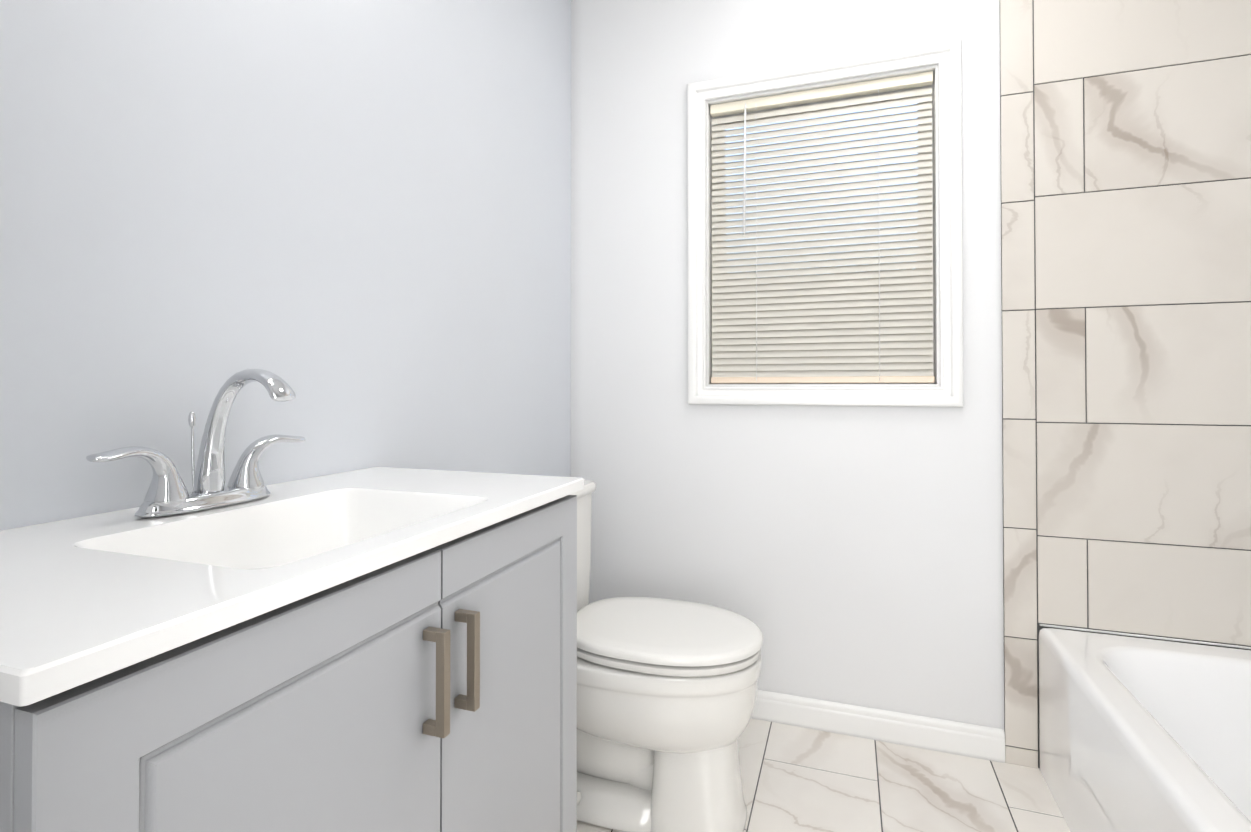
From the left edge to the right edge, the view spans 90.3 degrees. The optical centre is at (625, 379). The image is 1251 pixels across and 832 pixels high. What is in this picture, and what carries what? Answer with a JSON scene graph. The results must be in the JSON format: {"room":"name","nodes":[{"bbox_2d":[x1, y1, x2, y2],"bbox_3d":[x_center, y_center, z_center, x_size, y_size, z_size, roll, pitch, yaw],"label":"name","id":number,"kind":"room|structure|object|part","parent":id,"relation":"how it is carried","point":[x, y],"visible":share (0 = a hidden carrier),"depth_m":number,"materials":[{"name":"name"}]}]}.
{"room":"bathroom","nodes":[
{"label":"bathroom","id":0,"kind":"room"},
{"bbox_2d":[0,0,570,530],"bbox_3d":[-0.596,-0.203,1.287,0.120,2.560,2.290,0,-1,20],"label":"wall","id":1,"kind":"structure","parent":0,"point":[348,222],"depth_m":1.09,"materials":[{"name":"paint"}]},
{"bbox_2d":[571,0,1003,728],"bbox_3d":[0.863,-0.196,1.919,2.205,2.560,0.120,0,-1,20],"label":"wall","id":2,"kind":"structure","parent":0,"point":[847,554],"depth_m":1.99,"materials":[{"name":"paint"}]},
{"bbox_2d":[687,38,963,406],"bbox_3d":[0.613,-0.455,1.999,0.815,1.070,0.142,0,-1,20],"label":"window unit","id":3,"kind":"structure","parent":2,"relation":"in","point":[847,98],"depth_m":1.93,"materials":[{"name":"white plastic"}]},
{"bbox_3d":[0.628,-0.454,2.040,0.601,0.856,0.004,0,-1,20],"label":"glass","id":4,"kind":"part","parent":3,"relation":"part of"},
{"bbox_2d":[710,71,934,382],"bbox_3d":[0.604,-0.456,1.973,0.675,0.934,0.046,0,-1,20],"label":"window blind","id":5,"kind":"object","parent":3,"relation":"attached to","point":[823,322],"visible":0.96,"depth_m":1.97,"materials":[{"name":"beige plastic"}]},
{"bbox_2d":[751,689,1004,762],"bbox_3d":[0.443,1.039,1.985,1.336,0.090,0.012,0,-1,20],"label":"baseboard","id":6,"kind":"structure","parent":2,"relation":"attached to","point":[950,736],"depth_m":1.86,"materials":[{"name":"paint"}]},
{"bbox_2d":[1000,0,1250,767],"bbox_3d":[1.477,-0.200,1.631,0.855,2.560,0.010,0,-1,20],"label":"wall tiles","id":7,"kind":"structure","parent":2,"relation":"attached to","point":[1125,136],"depth_m":1.67,"materials":[{"name":"tile"}]},
{"bbox_2d":[577,718,1069,831],"bbox_3d":[0.499,1.087,0.883,2.205,0.030,2.050,0,-1,20],"label":"floor","id":8,"kind":"structure","parent":0,"point":[797,779],"depth_m":1.64,"materials":[{"name":"tile"}]},
{"bbox_2d":[0,369,583,831],"bbox_3d":[-0.428,0.528,0.826,0.496,1.087,0.828,0,-1,20],"label":"bathroom vanity","id":9,"kind":"object","parent":8,"relation":"on","point":[372,649],"visible":1,"depth_m":0.65,"materials":[{"name":"grey wood"}]},
{"bbox_3d":[-0.300,0.589,0.565,0.019,0.769,0.401,0,-1,20],"label":"door","id":10,"kind":"part","parent":9,"relation":"part of","materials":[{"name":"grey wood"}]},
{"bbox_2d":[0,467,583,706],"bbox_3d":[-0.438,0.235,0.833,0.476,0.116,0.828,0,-1,20],"label":"countertop","id":11,"kind":"structure","parent":9,"relation":"on","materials":[{"name":"white stone"}]},
{"bbox_2d":[86,369,305,517],"bbox_3d":[-0.534,0.080,0.856,0.186,0.194,0.304,0,-1,20],"label":"faucet","id":12,"kind":"object","parent":11,"relation":"on","point":[245,495],"depth_m":0.86,"materials":[{"name":"silver metal"}]},
{"bbox_3d":[-0.219,0.350,0.722,0.030,0.120,0.012,0,-1,20],"label":"handle","id":13,"kind":"part","parent":9,"relation":"part of","materials":[{"name":"brown metal"}]},
{"bbox_3d":[-0.199,0.351,0.780,0.030,0.120,0.012,0,-1,20],"label":"handle","id":14,"kind":"part","parent":9,"relation":"part of","materials":[{"name":"brown metal"}]},
{"bbox_3d":[-0.164,0.594,0.946,0.019,0.769,0.401,0,-1,20],"label":"door","id":15,"kind":"part","parent":9,"relation":"part of","materials":[{"name":"grey wood"}]},
{"bbox_2d":[570,480,762,831],"bbox_3d":[-0.017,0.702,1.607,0.731,0.800,0.474,0,-1,20],"label":"toilet","id":16,"kind":"object","parent":8,"relation":"on","point":[666,693],"visible":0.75,"depth_m":1.45,"materials":[{"name":"ceramic"}]},
{"bbox_3d":[-0.260,0.318,1.697,0.215,0.029,0.474,0,-1,20],"label":"tank lid","id":17,"kind":"part","parent":16,"relation":"part of","materials":[{"name":"ceramic"}]},
{"bbox_3d":[-0.260,0.510,1.695,0.195,0.353,0.450,0,-1,20],"label":"tank","id":18,"kind":"part","parent":16,"relation":"part of","materials":[{"name":"ceramic"}]},
{"bbox_3d":[0.094,0.650,1.568,0.486,0.022,0.368,0,-1,20],"label":"seat","id":19,"kind":"part","parent":16,"relation":"part of","materials":[{"name":"plastic"}]},
{"bbox_3d":[0.025,0.777,1.591,0.639,0.229,0.378,0,-1,20],"label":"bowl","id":20,"kind":"part","parent":16,"relation":"part of","materials":[{"name":"ceramic"}]},
{"bbox_3d":[0.097,0.624,1.567,0.491,0.024,0.376,0,-1,20],"label":"lid","id":21,"kind":"part","parent":16,"relation":"part of","materials":[{"name":"plastic"}]},
{"bbox_2d":[1039,624,1250,831],"bbox_3d":[1.251,0.871,0.884,0.760,0.404,1.525,0,-1,20],"label":"bathtub","id":22,"kind":"object","parent":8,"relation":"on","point":[1142,735],"visible":1,"depth_m":1.46,"materials":[{"name":"white ceramic"}]}
]}

